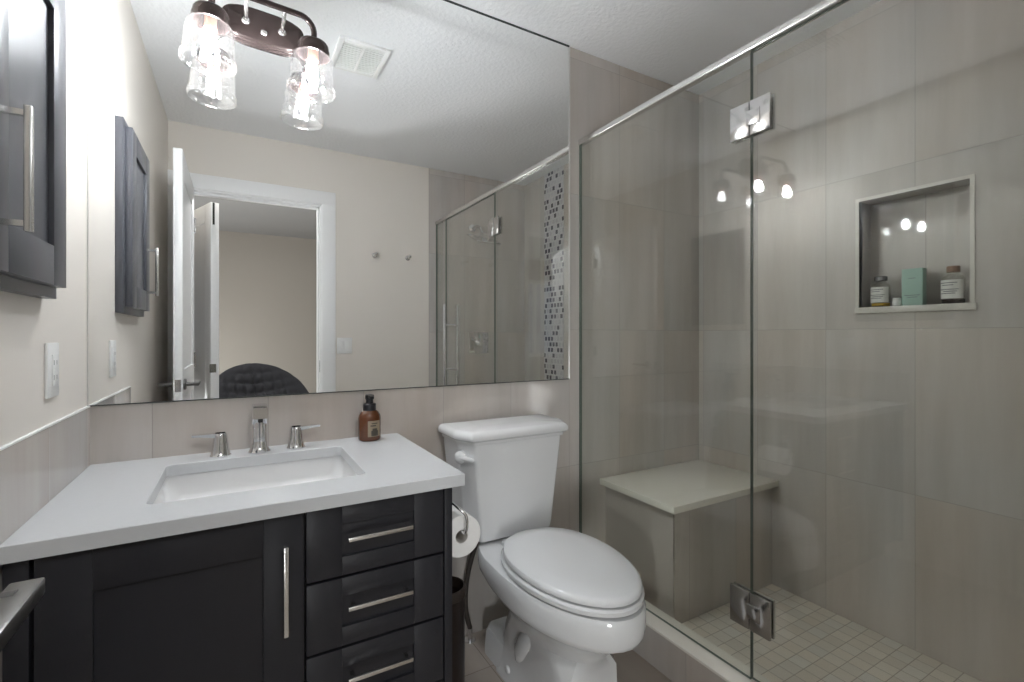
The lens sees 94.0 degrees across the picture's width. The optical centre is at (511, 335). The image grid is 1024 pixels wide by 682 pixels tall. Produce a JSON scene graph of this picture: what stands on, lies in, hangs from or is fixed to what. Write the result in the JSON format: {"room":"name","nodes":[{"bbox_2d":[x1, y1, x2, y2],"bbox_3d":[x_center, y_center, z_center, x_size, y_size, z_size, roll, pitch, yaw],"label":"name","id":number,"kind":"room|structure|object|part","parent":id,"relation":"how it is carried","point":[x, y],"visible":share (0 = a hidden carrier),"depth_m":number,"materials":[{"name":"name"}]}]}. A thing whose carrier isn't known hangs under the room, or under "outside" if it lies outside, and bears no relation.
{"room":"bathroom","nodes":[
{"label":"bathroom","id":0,"kind":"room"},
{"bbox_2d":[0,577,44,651],"bbox_3d":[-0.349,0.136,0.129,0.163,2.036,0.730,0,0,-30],"label":"door handle","id":1,"kind":"object","parent":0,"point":[18,599],"depth_m":0.41,"materials":[{"name":"silver metal"}]},
{"bbox_2d":[0,0,86,681],"bbox_3d":[-0.720,-0.053,0.449,0.100,2.438,1.894,0,0,-30],"label":"wall","id":2,"kind":"structure","parent":0,"point":[27,323],"depth_m":1.14,"materials":[{"name":"white paint"}]},
{"bbox_2d":[0,0,65,298],"bbox_3d":[-0.838,-0.404,0.832,0.078,0.656,0.417,0,0,-30],"label":"medicine cabinet","id":3,"kind":"object","parent":2,"relation":"attached to","point":[32,32],"visible":1,"depth_m":0.84,"materials":[{"name":"grey paint"}]},
{"bbox_3d":[-0.753,-0.256,0.727,0.036,0.193,0.010,0,0,-30],"label":"handle","id":4,"kind":"part","parent":3,"relation":"part of","materials":[{"name":"silver metal"}]},
{"bbox_2d":[0,406,89,544],"bbox_3d":[-1.001,0.286,1.042,0.007,0.190,0.587,0,0,-30],"label":"backsplash","id":5,"kind":"structure","parent":2,"relation":"attached to","point":[36,466],"depth_m":0.96,"materials":[{"name":"beige tile"}]},
{"bbox_2d":[44,343,58,398],"bbox_3d":[-0.997,0.075,1.037,0.009,0.118,0.074,0,0,-30],"label":"wall outlet","id":6,"kind":"object","parent":2,"relation":"attached to","point":[51,350],"visible":1,"depth_m":1.02,"materials":[{"name":"white plastic"}]},
{"bbox_2d":[52,354,57,385],"bbox_3d":[-0.997,0.075,1.041,0.004,0.068,0.034,0,0,-30],"label":"receptacle","id":7,"kind":"object","parent":6,"relation":"attached to","point":[54,356],"depth_m":1.04,"materials":[{"name":"white plastic"}]},
{"bbox_2d":[90,47,698,635],"bbox_3d":[-0.105,-0.053,1.956,2.672,2.438,0.100,0,0,-30],"label":"wall","id":8,"kind":"structure","parent":0,"point":[640,178],"depth_m":2.19,"materials":[{"name":"beige tile"}]},
{"bbox_2d":[87,0,569,406],"bbox_3d":[-0.447,-0.540,1.696,1.620,1.464,0.008,0,0,-30],"label":"wall mirror","id":9,"kind":"object","parent":8,"relation":"attached to","point":[249,235],"visible":1,"depth_m":1.59,"materials":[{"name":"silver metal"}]},
{"bbox_2d":[178,0,334,100],"bbox_3d":[-0.743,-0.877,1.419,0.405,0.275,0.182,0,0,-30],"label":"vanity light","id":10,"kind":"object","parent":9,"relation":"attached to","point":[247,25],"visible":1,"depth_m":1.45,"materials":[{"name":"brown metal"}]},
{"bbox_3d":[-0.845,-0.816,1.334,0.138,0.124,0.138,3,-1,-30],"label":"lamp shade","id":11,"kind":"part","parent":10,"relation":"part of","materials":[{"name":"clear glass"}]},
{"bbox_3d":[-0.843,-0.875,1.336,0.033,0.046,0.033,3,-1,-30],"label":"bulb","id":12,"kind":"part","parent":10,"relation":"part of","materials":[{"name":"white glass"}]},
{"bbox_3d":[-0.789,-0.965,1.418,0.024,0.039,0.093,3,-1,-30],"label":"post","id":13,"kind":"part","parent":10,"relation":"part of","materials":[{"name":"silver metal"}]},
{"bbox_3d":[-0.703,-0.960,1.468,0.024,0.039,0.093,3,-1,-30],"label":"post","id":14,"kind":"part","parent":10,"relation":"part of","materials":[{"name":"silver metal"}]},
{"bbox_3d":[-0.614,-0.804,1.468,0.138,0.124,0.138,3,-1,-30],"label":"lamp shade","id":15,"kind":"part","parent":10,"relation":"part of","materials":[{"name":"clear glass"}]},
{"bbox_3d":[-0.612,-0.863,1.469,0.033,0.046,0.033,3,-1,-30],"label":"bulb","id":16,"kind":"part","parent":10,"relation":"part of","materials":[{"name":"white glass"}]},
{"bbox_2d":[450,0,880,94],"bbox_3d":[0.368,-1.322,1.135,2.672,0.100,1.994,0,0,-30],"label":"ceiling","id":17,"kind":"structure","parent":0,"point":[667,41],"depth_m":1.97,"materials":[{"name":"white paint"}]},
{"bbox_2d":[465,584,982,681],"bbox_3d":[0.368,1.191,1.135,2.672,0.110,1.994,0,0,-30],"label":"floor","id":18,"kind":"structure","parent":0,"point":[812,642],"depth_m":1.72,"materials":[{"name":"tile"}]},
{"bbox_2d":[2,488,451,681],"bbox_3d":[-0.640,0.775,1.244,0.821,0.782,0.596,0,0,-30],"label":"vanity cabinet","id":19,"kind":"object","parent":18,"relation":"on","point":[361,592],"visible":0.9,"depth_m":1.00,"materials":[{"name":"grey paint"}]},
{"bbox_3d":[-0.855,0.725,0.827,0.033,0.682,0.023,0,0,-30],"label":"panel","id":20,"kind":"part","parent":19,"relation":"part of","materials":[{"name":"grey paint"}]},
{"bbox_3d":[-0.647,0.714,0.945,0.430,0.655,0.023,0,0,-30],"label":"door","id":21,"kind":"part","parent":19,"relation":"part of","materials":[{"name":"grey paint"}]},
{"bbox_2d":[0,433,464,564],"bbox_3d":[-0.632,0.366,1.256,0.846,0.030,0.585,0,0,-30],"label":"countertop","id":22,"kind":"structure","parent":19,"relation":"on","point":[107,504],"depth_m":1.06,"materials":[{"name":"white stone"}]},
{"bbox_2d":[153,456,356,503],"bbox_3d":[-0.651,0.449,1.251,0.513,0.134,0.414,0,0,-30],"label":"sink","id":23,"kind":"object","parent":22,"relation":"in","point":[226,481],"visible":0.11,"depth_m":1.39,"materials":[{"name":"white ceramic"}]},
{"bbox_2d":[192,403,319,457],"bbox_3d":[-0.747,0.280,1.415,0.341,0.142,0.118,0,0,-30],"label":"faucet","id":24,"kind":"object","parent":22,"relation":"on","point":[259,412],"visible":1,"depth_m":1.42,"materials":[{"name":"silver metal"}]},
{"bbox_3d":[-0.874,0.291,1.377,0.082,0.014,0.026,0,0,-30],"label":"lever","id":25,"kind":"part","parent":24,"relation":"part of","materials":[{"name":"silver metal"}]},
{"bbox_3d":[-0.849,0.317,1.392,0.054,0.067,0.054,0,0,-30],"label":"handle","id":26,"kind":"part","parent":24,"relation":"part of","materials":[{"name":"silver metal"}]},
{"bbox_3d":[-0.747,0.280,1.415,0.060,0.142,0.118,0,0,-30],"label":"spout","id":27,"kind":"part","parent":24,"relation":"part of","materials":[{"name":"silver metal"}]},
{"bbox_3d":[-0.675,0.317,1.492,0.054,0.067,0.054,0,0,-30],"label":"handle","id":28,"kind":"part","parent":24,"relation":"part of","materials":[{"name":"silver metal"}]},
{"bbox_3d":[-0.650,0.291,1.507,0.082,0.014,0.026,0,0,-30],"label":"lever","id":29,"kind":"part","parent":24,"relation":"part of","materials":[{"name":"silver metal"}]},
{"bbox_2d":[358,394,380,441],"bbox_3d":[-0.477,0.274,1.602,0.073,0.153,0.065,0,0,-30],"label":"soap dispenser","id":30,"kind":"object","parent":22,"relation":"on","point":[369,419],"visible":1,"depth_m":1.58,"materials":[{"name":"brown plastic"}]},
{"bbox_2d":[358,410,380,441],"bbox_3d":[-0.478,0.299,1.603,0.073,0.104,0.062,0,0,-30],"label":"bottle","id":31,"kind":"object","parent":30,"relation":"attached to","point":[369,421],"depth_m":1.58,"materials":[{"name":"brown plastic"}]},
{"bbox_3d":[-0.479,0.538,1.011,0.009,0.188,0.031,0,0,-30],"label":"handle","id":32,"kind":"part","parent":19,"relation":"part of","materials":[{"name":"silver metal"}]},
{"bbox_3d":[-0.317,0.788,1.135,0.319,0.155,0.023,0,0,-30],"label":"drawer","id":33,"kind":"part","parent":19,"relation":"part of","materials":[{"name":"grey paint"}]},
{"bbox_3d":[-0.317,0.627,1.135,0.319,0.154,0.023,0,0,-30],"label":"drawer","id":34,"kind":"part","parent":19,"relation":"part of","materials":[{"name":"grey paint"}]},
{"bbox_3d":[-0.317,0.465,1.135,0.319,0.158,0.023,0,0,-30],"label":"drawer","id":35,"kind":"part","parent":19,"relation":"part of","materials":[{"name":"grey paint"}]},
{"bbox_3d":[-0.306,0.770,1.111,0.148,0.009,0.031,0,0,-30],"label":"handle","id":36,"kind":"part","parent":19,"relation":"part of","materials":[{"name":"silver metal"}]},
{"bbox_3d":[-0.306,0.610,1.111,0.148,0.009,0.031,0,0,-30],"label":"handle","id":37,"kind":"part","parent":19,"relation":"part of","materials":[{"name":"silver metal"}]},
{"bbox_3d":[-0.306,0.456,1.111,0.148,0.009,0.031,0,0,-30],"label":"handle","id":38,"kind":"part","parent":19,"relation":"part of","materials":[{"name":"silver metal"}]},
{"bbox_3d":[-0.167,0.725,1.224,0.020,0.682,0.023,0,0,-30],"label":"panel","id":39,"kind":"part","parent":19,"relation":"part of","materials":[{"name":"grey paint"}]},
{"bbox_2d":[452,502,468,534],"bbox_3d":[-0.189,0.505,1.362,0.079,0.098,0.144,0,0,-30],"label":"paper holder","id":40,"kind":"object","parent":19,"relation":"attached to","point":[462,511],"visible":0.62,"depth_m":1.32,"materials":[{"name":"silver metal"}]},
{"bbox_2d":[452,505,479,557],"bbox_3d":[-0.167,0.563,1.383,0.118,0.118,0.106,0,0,-30],"label":"toilet paper roll","id":41,"kind":"object","parent":40,"relation":"hanging from","point":[462,545],"visible":0.55,"depth_m":1.35,"materials":[{"name":"white paper"}]},
{"bbox_2d":[452,576,464,681],"bbox_3d":[-0.201,0.964,1.456,0.118,0.405,0.118,0,0,-30],"label":"waste bin","id":42,"kind":"object","parent":18,"relation":"on","point":[458,585],"visible":0.42,"depth_m":1.42,"materials":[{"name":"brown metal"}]},
{"bbox_2d":[438,414,645,681],"bbox_3d":[0.117,0.747,1.570,0.471,0.839,0.770,0,0,-30],"label":"toilet","id":43,"kind":"object","parent":18,"relation":"on","point":[574,602],"visible":0.97,"depth_m":1.52,"materials":[{"name":"white ceramic"}]},
{"bbox_3d":[-0.160,0.421,1.652,0.076,0.044,0.042,0,0,23],"label":"flush lever","id":44,"kind":"part","parent":43,"relation":"part of","materials":[{"name":"white ceramic"}]},
{"bbox_2d":[464,542,478,643],"bbox_3d":[-0.154,0.951,1.829,0.079,0.430,0.044,0,0,-30],"label":"supply hose","id":45,"kind":"object","parent":43,"relation":"attached to","point":[470,639],"visible":0.67,"depth_m":1.81,"materials":[{"name":"silver metal"}]},
{"bbox_3d":[-0.022,0.555,1.812,0.428,0.362,0.207,0,0,-30],"label":"tank","id":46,"kind":"part","parent":43,"relation":"part of","materials":[{"name":"white ceramic"}]},
{"bbox_3d":[-0.017,0.352,1.803,0.471,0.051,0.232,0,0,-30],"label":"tank lid","id":47,"kind":"part","parent":43,"relation":"part of","materials":[{"name":"white ceramic"}]},
{"bbox_3d":[0.141,0.952,1.546,0.384,0.428,0.705,0,0,-30],"label":"bowl","id":48,"kind":"part","parent":43,"relation":"part of","materials":[{"name":"white ceramic"}]},
{"bbox_3d":[0.178,0.725,1.482,0.358,0.022,0.534,0,0,-30],"label":"seat","id":49,"kind":"part","parent":43,"relation":"part of","materials":[{"name":"white plastic"}]},
{"bbox_3d":[0.179,0.699,1.479,0.348,0.026,0.517,0,0,-30],"label":"seat lid","id":50,"kind":"part","parent":43,"relation":"part of","materials":[{"name":"white plastic"}]},
{"bbox_2d":[600,459,778,622],"bbox_3d":[0.803,0.895,2.173,0.681,0.480,0.430,0,0,-30],"label":"shower bench","id":51,"kind":"object","parent":18,"relation":"on","point":[684,527],"visible":0.94,"depth_m":2.01,"materials":[{"name":"beige tile"}]},
{"bbox_3d":[0.631,0.908,1.861,0.004,0.453,0.003,0,0,-30],"label":"edge trim","id":52,"kind":"part","parent":51,"relation":"part of","materials":[{"name":"silver metal"}]},
{"bbox_3d":[0.803,0.668,2.173,0.680,0.027,0.430,0,0,-30],"label":"seat","id":53,"kind":"part","parent":51,"relation":"part of","materials":[{"name":"stone"}]},
{"bbox_2d":[632,600,770,681],"bbox_3d":[0.741,1.096,1.362,0.106,0.138,1.772,0,0,-30],"label":"shower curb","id":54,"kind":"object","parent":18,"relation":"on","point":[676,656],"depth_m":1.59,"materials":[{"name":"beige tile"}]},
{"bbox_2d":[579,52,751,679],"bbox_3d":[0.509,0.088,1.780,0.012,1.873,0.818,0,0,-30],"label":"glass panel","id":55,"kind":"object","parent":54,"relation":"on","point":[580,147],"visible":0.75,"depth_m":2.13,"materials":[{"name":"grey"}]},
{"bbox_3d":[0.510,0.088,1.778,0.010,1.873,0.816,0,0,-30],"label":"pane","id":56,"kind":"part","parent":55,"relation":"part of","materials":[{"name":"clear glass"}]},
{"bbox_2d":[578,0,849,145],"bbox_3d":[0.748,-0.858,1.366,0.028,0.025,1.772,0,0,-30],"label":"header rail","id":57,"kind":"object","parent":55,"relation":"attached to","point":[744,51],"visible":1,"depth_m":1.52,"materials":[{"name":"silver metal"}]},
{"bbox_2d":[730,0,847,681],"bbox_3d":[0.888,0.087,1.124,0.122,1.863,0.820,0,0,-30],"label":"shower door","id":58,"kind":"structure","parent":54,"relation":"on","point":[755,611],"depth_m":1.42,"materials":[{"name":"clear glass"}]},
{"bbox_2d":[699,0,1023,681],"bbox_3d":[1.545,-0.053,1.757,0.212,2.438,1.894,0,0,-30],"label":"wall","id":59,"kind":"structure","parent":0,"point":[891,437],"depth_m":1.81,"materials":[{"name":"beige tile"}]},
{"bbox_2d":[870,276,890,306],"bbox_3d":[1.417,-0.168,1.836,0.063,0.116,0.063,0,0,-30],"label":"bottle","id":60,"kind":"object","parent":59,"relation":"in","point":[878,294],"visible":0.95,"depth_m":1.82,"materials":[{"name":"white plastic"}]},
{"bbox_2d":[892,298,901,305],"bbox_3d":[1.438,-0.124,1.784,0.029,0.031,0.029,0,0,-30],"label":"jar","id":61,"kind":"object","parent":59,"relation":"in","point":[896,301],"visible":0.96,"depth_m":1.77,"materials":[{"name":"white plastic"}]},
{"bbox_2d":[902,268,926,305],"bbox_3d":[1.469,-0.176,1.745,0.034,0.134,0.062,0,0,-30],"label":"carton","id":62,"kind":"object","parent":59,"relation":"in","point":[914,281],"visible":0.86,"depth_m":1.73,"materials":[{"name":"green cardboard"}]},
{"bbox_3d":[1.455,-0.323,1.741,0.024,0.427,0.352,0,0,-30],"label":"niche trim","id":63,"kind":"part","parent":59,"relation":"part of","materials":[{"name":"tile"}]},
{"bbox_3d":[1.483,-0.097,1.755,0.102,0.024,0.356,0,0,-30],"label":"niche sill","id":64,"kind":"part","parent":59,"relation":"part of","materials":[{"name":"stone"}]},
{"bbox_2d":[940,265,964,303],"bbox_3d":[1.527,-0.175,1.654,0.065,0.130,0.065,0,0,-30],"label":"bottle","id":65,"kind":"object","parent":59,"relation":"in","point":[953,288],"visible":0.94,"depth_m":1.64,"materials":[{"name":"grey"}]}
]}

